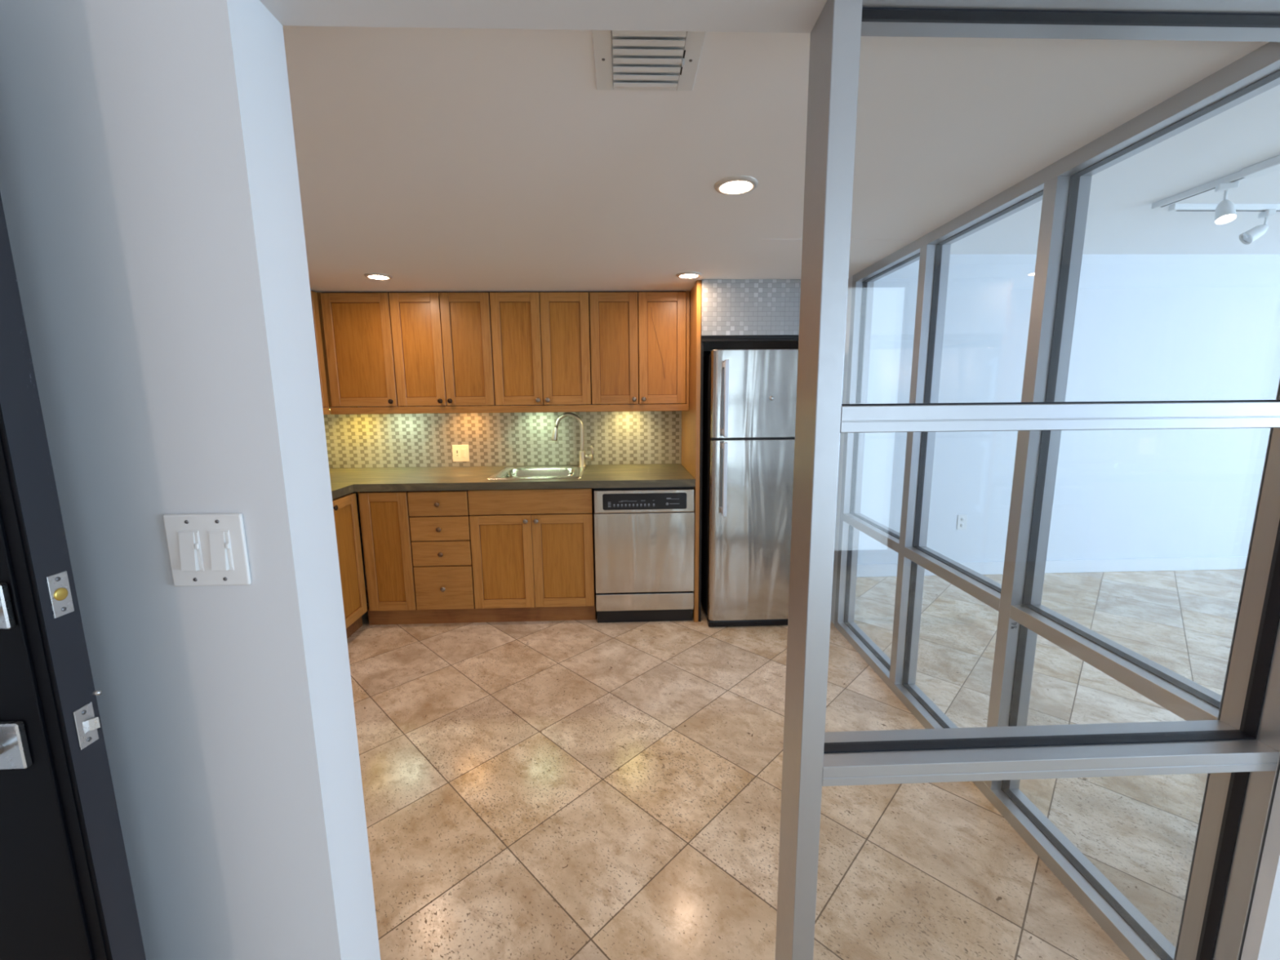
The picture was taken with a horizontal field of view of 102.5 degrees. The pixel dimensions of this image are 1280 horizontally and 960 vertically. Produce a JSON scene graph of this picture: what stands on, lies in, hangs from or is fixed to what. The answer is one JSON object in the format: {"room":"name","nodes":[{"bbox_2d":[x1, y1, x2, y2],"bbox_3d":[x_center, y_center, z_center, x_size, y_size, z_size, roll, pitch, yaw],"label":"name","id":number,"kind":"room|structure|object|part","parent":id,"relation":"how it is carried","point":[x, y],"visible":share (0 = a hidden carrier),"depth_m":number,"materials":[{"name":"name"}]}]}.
{"room":"entryway","nodes":[
{"label":"entryway","id":0,"kind":"room"},
{"bbox_2d":[0,0,1279,959],"bbox_3d":[3.144,0.013,1.009,10.850,2.400,0.127,-1,9,-2],"label":"wall","id":1,"kind":"structure","parent":0,"point":[149,185],"depth_m":0.81,"materials":[{"name":"white paint"}]},
{"bbox_2d":[0,192,146,959],"bbox_3d":[-1.221,0.292,0.663,0.921,2.022,0.102,-1,9,-2],"label":"door","id":2,"kind":"structure","parent":1,"relation":"in","point":[66,891],"depth_m":0.70,"materials":[{"name":"black paint"}]},
{"bbox_3d":[-0.909,0.359,0.657,0.135,0.022,0.046,-1,9,-2],"label":"lever","id":3,"kind":"part","parent":2,"relation":"part of","materials":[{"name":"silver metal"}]},
{"bbox_3d":[-0.773,0.153,0.685,0.002,0.057,0.024,-1,9,-2],"label":"deadbolt plate","id":4,"kind":"part","parent":2,"relation":"part of","materials":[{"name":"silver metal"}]},
{"bbox_3d":[-0.772,0.342,0.715,0.002,0.057,0.024,-1,9,-2],"label":"latch plate","id":5,"kind":"part","parent":2,"relation":"part of","materials":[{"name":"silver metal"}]},
{"bbox_2d":[163,513,251,586],"bbox_3d":[-0.692,0.113,0.819,0.121,0.119,0.014,-1,9,-2],"label":"light switch","id":6,"kind":"object","parent":1,"relation":"attached to","point":[205,549],"visible":1,"depth_m":0.82,"materials":[{"name":"white plastic"}]},
{"bbox_2d":[775,0,1279,959],"bbox_3d":[0.780,0.244,0.976,0.973,1.997,0.101,-1,9,-2],"label":"window","id":7,"kind":"structure","parent":1,"relation":"in","point":[1240,750],"depth_m":0.94,"materials":[{"name":"grey metal"}]},
{"bbox_3d":[0.315,0.251,0.961,0.043,1.997,0.101,-1,9,-2],"label":"post","id":8,"kind":"part","parent":7,"relation":"part of","materials":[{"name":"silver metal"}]},
{"bbox_3d":[0.782,0.540,1.023,0.886,0.040,0.101,-1,9,-2],"label":"rail","id":9,"kind":"part","parent":7,"relation":"part of","materials":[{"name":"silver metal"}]},
{"bbox_3d":[0.776,-0.115,0.919,0.886,0.044,0.101,-1,9,-2],"label":"rail","id":10,"kind":"part","parent":7,"relation":"part of","materials":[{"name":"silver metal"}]},
{"bbox_3d":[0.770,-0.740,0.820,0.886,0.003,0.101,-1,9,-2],"label":"rail","id":11,"kind":"part","parent":7,"relation":"part of","materials":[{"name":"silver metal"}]},
{"bbox_2d":[282,25,1269,302],"bbox_3d":[-0.542,-1.211,2.200,3.595,0.387,2.861,-1,9,-2],"label":"ceiling","id":12,"kind":"structure","parent":0,"point":[428,159],"depth_m":1.36,"materials":[{"name":"white paint"}]},
{"bbox_2d":[364,272,392,279],"bbox_3d":[-1.408,-1.093,2.766,0.138,0.009,0.138,-1,9,-2],"label":"recessed light","id":13,"kind":"object","parent":12,"relation":"in","point":[371,275],"visible":1,"depth_m":2.75,"materials":[{"name":"white"}]},
{"bbox_2d":[591,30,706,90],"bbox_3d":[0.014,-0.823,1.012,0.208,0.020,0.206,-1,9,-2],"label":"ceiling vent","id":14,"kind":"object","parent":12,"relation":"in","point":[624,60],"visible":0.88,"depth_m":1.01,"materials":[{"name":"white metal"}]},
{"bbox_3d":[0.085,-0.820,1.010,0.005,0.014,0.006,-1,9,-2],"label":"damper lever","id":15,"kind":"part","parent":14,"relation":"part of","materials":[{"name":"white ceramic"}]},
{"bbox_2d":[675,271,701,279],"bbox_3d":[0.267,-1.115,2.804,0.138,0.009,0.138,-1,9,-2],"label":"recessed light","id":16,"kind":"object","parent":12,"relation":"in","point":[686,275],"visible":1,"depth_m":2.79,"materials":[{"name":"white"}]},
{"bbox_2d":[714,175,758,195],"bbox_3d":[0.304,-0.928,1.624,0.138,0.009,0.138,-1,9,-2],"label":"recessed light","id":17,"kind":"object","parent":12,"relation":"in","point":[735,184],"visible":1,"depth_m":1.61,"materials":[{"name":"white"}]},
{"bbox_2d":[346,568,1244,959],"bbox_3d":[3.160,1.268,1.076,11.050,0.100,6.310,-1,9,-2],"label":"floor","id":18,"kind":"structure","parent":0,"point":[587,789],"depth_m":1.83,"materials":[{"name":"tile"}]},
{"bbox_2d":[332,492,367,638],"bbox_3d":[-1.978,0.546,2.841,0.648,0.868,0.674,-1,9,-2],"label":"base cabinet","id":19,"kind":"object","parent":18,"relation":"on","point":[344,507],"depth_m":3.02,"materials":[{"name":"brown wood"}]},
{"bbox_3d":[-1.750,0.919,2.908,0.015,0.105,0.674,-1,9,-2],"label":"toe kick","id":20,"kind":"part","parent":19,"relation":"part of","materials":[{"name":"brown wood"}]},
{"bbox_2d":[357,490,417,611],"bbox_3d":[-1.557,0.385,3.492,0.298,0.762,0.731,-1,9,-2],"label":"base cabinet","id":21,"kind":"object","parent":18,"relation":"on","point":[384,517],"visible":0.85,"depth_m":3.14,"materials":[{"name":"brown wood"}]},
{"bbox_2d":[407,489,475,609],"bbox_3d":[-1.227,0.382,3.489,0.357,0.762,0.758,-1,9,-2],"label":"base cabinet","id":22,"kind":"object","parent":18,"relation":"on","point":[440,524],"visible":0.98,"depth_m":3.14,"materials":[{"name":"brown wood"}]},
{"bbox_3d":[-1.218,0.147,3.082,0.030,0.030,0.028,-1,9,-2],"label":"knob","id":23,"kind":"part","parent":22,"relation":"part of","materials":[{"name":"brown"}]},
{"bbox_3d":[-1.218,0.143,3.105,0.352,0.149,0.020,-1,9,-2],"label":"drawer","id":24,"kind":"part","parent":22,"relation":"part of","materials":[{"name":"brown wood"}]},
{"bbox_3d":[-1.216,0.299,3.106,0.030,0.030,0.028,-1,9,-2],"label":"knob","id":25,"kind":"part","parent":22,"relation":"part of","materials":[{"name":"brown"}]},
{"bbox_3d":[-1.217,0.296,3.130,0.352,0.148,0.020,-1,9,-2],"label":"drawer","id":26,"kind":"part","parent":22,"relation":"part of","materials":[{"name":"brown wood"}]},
{"bbox_3d":[-1.215,0.454,3.131,0.030,0.030,0.028,-1,9,-2],"label":"knob","id":27,"kind":"part","parent":22,"relation":"part of","materials":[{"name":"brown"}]},
{"bbox_3d":[-1.216,0.450,3.154,0.352,0.153,0.020,-1,9,-2],"label":"drawer","id":28,"kind":"part","parent":22,"relation":"part of","materials":[{"name":"brown wood"}]},
{"bbox_3d":[-1.213,0.672,3.165,0.030,0.030,0.028,-1,9,-2],"label":"knob","id":29,"kind":"part","parent":22,"relation":"part of","materials":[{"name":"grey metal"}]},
{"bbox_3d":[-1.213,0.668,3.189,0.352,0.277,0.020,-1,9,-2],"label":"drawer","id":30,"kind":"part","parent":22,"relation":"part of","materials":[{"name":"brown wood"}]},
{"bbox_2d":[367,605,595,625],"bbox_3d":[-1.000,0.854,3.274,1.430,0.105,0.015,-1,9,-2],"label":"toe kick","id":31,"kind":"object","parent":18,"relation":"on","point":[557,613],"visible":0.93,"depth_m":3.27,"materials":[{"name":"brown wood"}]},
{"bbox_2d":[467,475,595,608],"bbox_3d":[-0.673,0.374,3.507,0.748,0.762,0.758,-1,9,-2],"label":"base cabinet","id":32,"kind":"object","parent":18,"relation":"on","point":[531,548],"visible":0.97,"depth_m":3.17,"materials":[{"name":"brown wood"}]},
{"bbox_3d":[-0.847,0.507,3.176,0.370,0.592,0.020,-1,9,-2],"label":"door","id":33,"kind":"part","parent":32,"relation":"part of","materials":[{"name":"brown wood"}]},
{"bbox_2d":[328,463,695,498],"bbox_3d":[-1.010,0.025,3.139,2.683,0.045,1.359,-1,9,-2],"label":"countertop","id":34,"kind":"structure","parent":32,"relation":"on","point":[344,482],"depth_m":3.16,"materials":[{"name":"stone"}]},
{"bbox_2d":[486,466,586,479],"bbox_3d":[-0.666,0.027,3.453,0.583,0.166,0.545,-1,9,-2],"label":"sink","id":35,"kind":"object","parent":34,"relation":"in","point":[571,472],"visible":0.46,"depth_m":3.61,"materials":[{"name":"silver metal"}]},
{"bbox_2d":[551,413,594,467],"bbox_3d":[-0.476,-0.282,3.636,0.298,0.385,0.055,-1,9,-2],"label":"faucet","id":36,"kind":"object","parent":34,"relation":"on","point":[583,456],"visible":1,"depth_m":3.62,"materials":[{"name":"silver metal"}]},
{"bbox_3d":[-0.363,-0.191,3.652,0.074,0.112,0.050,-1,9,-2],"label":"lever","id":37,"kind":"part","parent":36,"relation":"part of","materials":[{"name":"silver metal"}]},
{"bbox_3d":[-0.695,0.250,3.117,0.030,0.030,0.028,-1,9,-2],"label":"knob","id":38,"kind":"part","parent":32,"relation":"part of","materials":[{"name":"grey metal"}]},
{"bbox_3d":[-0.631,0.249,3.119,0.030,0.030,0.028,-1,9,-2],"label":"knob","id":39,"kind":"part","parent":32,"relation":"part of","materials":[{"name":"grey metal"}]},
{"bbox_3d":[-0.474,0.502,3.188,0.370,0.592,0.020,-1,9,-2],"label":"door","id":40,"kind":"part","parent":32,"relation":"part of","materials":[{"name":"brown wood"}]},
{"bbox_2d":[594,486,694,622],"bbox_3d":[0.020,0.431,3.456,0.612,0.866,0.610,-1,9,-2],"label":"dishwasher","id":41,"kind":"object","parent":18,"relation":"on","point":[644,537],"visible":1,"depth_m":3.16,"materials":[{"name":"silver metal"}]},
{"bbox_3d":[0.029,0.448,3.175,0.612,0.505,0.030,-1,9,-2],"label":"door","id":42,"kind":"part","parent":41,"relation":"part of","materials":[{"name":"silver metal"}]},
{"bbox_3d":[0.026,0.127,3.121,0.606,0.139,0.036,-1,9,-2],"label":"control panel","id":43,"kind":"part","parent":41,"relation":"part of","materials":[{"name":"silver metal"}]},
{"bbox_3d":[0.032,0.849,3.264,0.604,0.100,0.020,-1,9,-2],"label":"toe plate","id":44,"kind":"part","parent":41,"relation":"part of","materials":[{"name":"black plastic"}]},
{"bbox_3d":[0.032,0.762,3.226,0.612,0.108,0.028,-1,9,-2],"label":"access panel","id":45,"kind":"part","parent":41,"relation":"part of","materials":[{"name":"silver metal"}]},
{"bbox_2d":[681,280,701,622],"bbox_3d":[0.334,-0.179,3.460,0.026,2.063,0.754,-1,9,-2],"label":"end panel","id":46,"kind":"object","parent":18,"relation":"on","point":[691,419],"visible":0.56,"depth_m":3.15,"materials":[{"name":"brown wood"}]},
{"bbox_2d":[698,335,799,622],"bbox_3d":[0.767,-0.032,3.490,0.834,1.754,0.768,-1,9,-2],"label":"lining","id":47,"kind":"object","parent":18,"relation":"on","point":[704,338],"visible":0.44,"depth_m":3.01,"materials":[{"name":"black"}]},
{"bbox_2d":[701,279,800,335],"bbox_3d":[0.770,-0.992,2.956,0.834,0.308,0.012,-1,9,-2],"label":"mosaic panel","id":48,"kind":"object","parent":47,"relation":"on","point":[729,307],"visible":0.64,"depth_m":2.95,"materials":[{"name":"tile"}]},
{"bbox_2d":[701,349,798,626],"bbox_3d":[0.775,0.028,3.392,0.745,1.668,0.835,-1,9,-2],"label":"refrigerator","id":49,"kind":"object","parent":18,"relation":"on","point":[749,396],"visible":0.75,"depth_m":3.03,"materials":[{"name":"grey metal"}]},
{"bbox_3d":[0.489,-0.005,2.984,0.024,0.435,0.059,-1,9,-2],"label":"handle","id":50,"kind":"part","parent":49,"relation":"part of","materials":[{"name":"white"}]},
{"bbox_3d":[0.485,-0.460,2.912,0.024,0.432,0.059,-1,9,-2],"label":"handle","id":51,"kind":"part","parent":49,"relation":"part of","materials":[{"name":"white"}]},
{"bbox_3d":[0.788,0.308,3.104,0.745,1.109,0.068,-1,9,-2],"label":"door","id":52,"kind":"part","parent":49,"relation":"part of","materials":[{"name":"silver metal"}]},
{"bbox_3d":[0.781,-0.498,2.977,0.745,0.500,0.068,-1,9,-2],"label":"freezer door","id":53,"kind":"part","parent":49,"relation":"part of","materials":[{"name":"silver metal"}]},
{"bbox_2d":[352,253,1279,586],"bbox_3d":[3.042,-0.452,3.945,11.050,2.400,0.100,-1,9,-2],"label":"wall","id":54,"kind":"structure","parent":0,"point":[1148,326],"depth_m":3.88,"materials":[{"name":"white paint"}]},
{"bbox_2d":[316,292,398,407],"bbox_3d":[-1.769,-0.842,3.413,0.440,0.698,0.498,-1,9,-2],"label":"upper cabinet","id":55,"kind":"object","parent":54,"relation":"attached to","point":[356,327],"visible":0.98,"depth_m":3.20,"materials":[{"name":"brown wood"}]},
{"bbox_3d":[-1.568,-0.495,3.237,0.030,0.030,0.028,-1,9,-2],"label":"knob","id":56,"kind":"part","parent":55,"relation":"part of","materials":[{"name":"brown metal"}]},
{"bbox_2d":[388,292,495,406],"bbox_3d":[-1.242,-0.849,3.430,0.610,0.698,0.498,-1,9,-2],"label":"upper cabinet","id":57,"kind":"object","parent":54,"relation":"attached to","point":[442,341],"visible":0.96,"depth_m":3.22,"materials":[{"name":"brown wood"}]},
{"bbox_3d":[-1.387,-0.811,3.217,0.300,0.688,0.020,-1,9,-2],"label":"door","id":58,"kind":"part","parent":57,"relation":"part of","materials":[{"name":"brown wood"}]},
{"bbox_2d":[433,405,457,406],"bbox_3d":[-1.269,-0.486,3.424,0.240,0.018,0.052,-1,9,-2],"label":"light","id":59,"kind":"object","parent":57,"relation":"attached to","point":[433,406],"visible":0.04,"depth_m":3.40,"materials":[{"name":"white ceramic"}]},
{"bbox_3d":[-1.082,-0.816,3.227,0.300,0.688,0.020,-1,9,-2],"label":"door","id":60,"kind":"part","parent":57,"relation":"part of","materials":[{"name":"brown wood"}]},
{"bbox_2d":[452,444,469,462],"bbox_3d":[-1.315,-0.196,3.768,0.120,0.124,0.012,-1,9,-2],"label":"outlet plate","id":61,"kind":"object","parent":54,"relation":"attached to","point":[460,453],"visible":1,"depth_m":3.77,"materials":[{"name":"beige plastic"}]},
{"bbox_2d":[454,448,459,457],"bbox_3d":[-1.340,-0.195,3.766,0.034,0.068,0.004,-1,9,-2],"label":"receptacle","id":62,"kind":"object","parent":61,"relation":"attached to","point":[456,451],"depth_m":3.77,"materials":[{"name":"beige plastic"}]},
{"bbox_2d":[323,404,681,468],"bbox_3d":[-1.035,-0.342,3.765,2.682,0.484,0.008,-1,9,-2],"label":"backsplash","id":63,"kind":"structure","parent":54,"relation":"attached to","point":[615,437],"depth_m":3.77,"materials":[{"name":"tile"}]},
{"bbox_2d":[489,291,591,405],"bbox_3d":[-0.629,-0.858,3.450,0.613,0.698,0.498,-1,9,-2],"label":"upper cabinet","id":64,"kind":"object","parent":54,"relation":"attached to","point":[541,349],"visible":0.97,"depth_m":3.24,"materials":[{"name":"brown wood"}]},
{"bbox_2d":[330,404,688,414],"bbox_3d":[-0.821,-0.455,3.295,2.277,0.044,0.020,-1,9,-2],"label":"rail","id":65,"kind":"object","parent":64,"relation":"attached to","point":[627,407],"visible":1,"depth_m":3.29,"materials":[{"name":"brown wood"}]},
{"bbox_3d":[-0.775,-0.820,3.237,0.302,0.688,0.020,-1,9,-2],"label":"door","id":66,"kind":"part","parent":64,"relation":"part of","materials":[{"name":"brown wood"}]},
{"bbox_2d":[517,404,542,405],"bbox_3d":[-0.740,-0.494,3.442,0.240,0.018,0.052,-1,9,-2],"label":"light","id":67,"kind":"object","parent":64,"relation":"attached to","point":[517,405],"visible":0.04,"depth_m":3.42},
{"bbox_3d":[-0.468,-0.825,3.247,0.302,0.688,0.020,-1,9,-2],"label":"door","id":68,"kind":"part","parent":64,"relation":"part of","materials":[{"name":"brown wood"}]},
{"bbox_2d":[589,290,689,404],"bbox_3d":[-0.007,-0.867,3.470,0.627,0.698,0.498,-1,9,-2],"label":"upper cabinet","id":69,"kind":"object","parent":54,"relation":"attached to","point":[637,339],"depth_m":3.26,"materials":[{"name":"brown wood"}]},
{"bbox_3d":[-0.162,-0.829,3.257,0.298,0.688,0.020,-1,9,-2],"label":"door","id":70,"kind":"part","parent":69,"relation":"part of","materials":[{"name":"brown wood"}]},
{"bbox_3d":[0.142,-0.834,3.267,0.298,0.688,0.020,-1,9,-2],"label":"door","id":71,"kind":"part","parent":69,"relation":"part of","materials":[{"name":"brown wood"}]},
{"bbox_3d":[0.296,-0.875,3.498,0.018,0.698,0.462,-1,9,-2],"label":"filler strip","id":72,"kind":"part","parent":69,"relation":"part of","materials":[{"name":"brown wood"}]},
{"bbox_2d":[956,514,967,529],"bbox_3d":[2.504,0.328,3.994,0.074,0.118,0.009,-1,9,-2],"label":"wall outlet","id":73,"kind":"object","parent":54,"relation":"attached to","point":[962,519],"visible":1,"depth_m":3.99,"materials":[{"name":"white plastic"}]},
{"bbox_2d":[856,555,1247,577],"bbox_3d":[4.878,0.664,4.128,7.200,0.105,0.014,-1,9,-2],"label":"baseboard","id":74,"kind":"structure","parent":54,"relation":"attached to","point":[877,570],"depth_m":4.08,"materials":[{"name":"white paint"}]},
{"bbox_2d":[831,276,852,623],"bbox_3d":[1.227,-0.351,3.417,0.085,2.400,0.848,-1,9,-2],"label":"wall","id":75,"kind":"structure","parent":0,"point":[850,280],"depth_m":3.07,"materials":[{"name":"white paint"}]},
{"bbox_2d":[834,41,1279,959],"bbox_3d":[1.255,0.024,2.026,0.101,2.094,2.007,-1,9,-1],"label":"window","id":76,"kind":"structure","parent":75,"relation":"in","point":[1063,186],"depth_m":1.64,"materials":[{"name":"grey metal"}]},
{"bbox_3d":[1.250,0.268,2.708,0.100,0.045,0.639,-1,9,-1],"label":"rail","id":77,"kind":"part","parent":76,"relation":"part of","materials":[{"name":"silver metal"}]},
{"bbox_3d":[1.259,0.374,2.038,0.100,0.045,0.615,-1,9,-1],"label":"rail","id":78,"kind":"part","parent":76,"relation":"part of","materials":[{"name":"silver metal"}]},
{"bbox_3d":[1.264,1.036,2.187,0.100,0.045,2.007,-1,9,-1],"label":"sill rail","id":79,"kind":"part","parent":76,"relation":"part of","materials":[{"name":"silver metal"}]},
{"bbox_3d":[1.246,-0.974,1.868,0.100,0.073,2.007,-1,9,-1],"label":"head rail","id":80,"kind":"part","parent":76,"relation":"part of","materials":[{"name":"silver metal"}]},
{"bbox_3d":[1.267,0.477,1.388,0.100,0.045,0.602,-1,9,-1],"label":"rail","id":81,"kind":"part","parent":76,"relation":"part of","materials":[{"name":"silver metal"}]},
{"bbox_2d":[950,84,1279,253],"bbox_3d":[4.928,-1.482,2.348,7.355,0.100,2.861,-1,9,-2],"label":"ceiling","id":82,"kind":"structure","parent":0,"point":[1121,219],"depth_m":2.66,"materials":[{"name":"white paint"}]},
{"bbox_2d":[1151,155,1279,208],"bbox_3d":[2.768,-1.337,2.005,0.078,0.038,1.486,-1,9,-2],"label":"track","id":83,"kind":"object","parent":82,"relation":"attached to","point":[1271,165],"visible":1,"depth_m":2.38,"materials":[{"name":"white metal"}]},
{"bbox_3d":[2.767,-1.341,2.005,0.035,0.030,1.486,-1,9,-2],"label":"rail","id":84,"kind":"part","parent":83,"relation":"part of","materials":[{"name":"white metal"}]},
{"bbox_2d":[1213,181,1239,225],"bbox_3d":[2.745,-1.297,2.401,0.072,0.182,0.086,4,10,25],"label":"track spotlight","id":85,"kind":"object","parent":83,"relation":"hanging from","point":[1225,211],"visible":1,"depth_m":2.40,"materials":[{"name":"white metal"}]},
{"bbox_3d":[2.755,-1.334,2.417,0.012,0.057,0.012,4,10,25],"label":"stem","id":86,"kind":"part","parent":85,"relation":"part of","materials":[{"name":"white metal"}]},
{"bbox_2d":[1168,203,1279,212],"bbox_3d":[3.970,-1.477,2.792,2.240,0.031,0.035,-1,9,-2],"label":"track","id":87,"kind":"object","parent":82,"relation":"attached to","point":[1176,206],"visible":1,"depth_m":2.75,"materials":[{"name":"white metal"}]},
{"bbox_2d":[1238,208,1276,244],"bbox_3d":[3.355,-1.374,2.801,0.111,0.166,0.072,2,9,18],"label":"track spotlight","id":88,"kind":"object","parent":87,"relation":"attached to","point":[1252,234],"visible":1,"depth_m":2.79,"materials":[{"name":"white metal"}]},
{"bbox_3d":[3.391,-1.399,2.785,0.012,0.057,0.012,2,9,18],"label":"stem","id":89,"kind":"part","parent":88,"relation":"part of","materials":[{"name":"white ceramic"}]},
{"bbox_3d":[-2.379,-0.141,2.305,0.100,2.400,2.861,-1,9,-2],"label":"wall","id":90,"kind":"structure","parent":0,"visible":0},
{"bbox_2d":[310,290,329,414],"bbox_3d":[-2.138,-0.729,2.869,0.430,0.744,0.679,-1,9,-2],"label":"upper cabinet","id":91,"kind":"object","parent":90,"relation":"attached to","point":[313,295],"depth_m":3.15,"materials":[{"name":"brown wood"}]},
{"bbox_3d":[-1.958,-0.385,2.921,0.020,0.044,0.662,-1,9,-2],"label":"light rail","id":92,"kind":"part","parent":91,"relation":"part of","materials":[{"name":"brown wood"}]}
]}

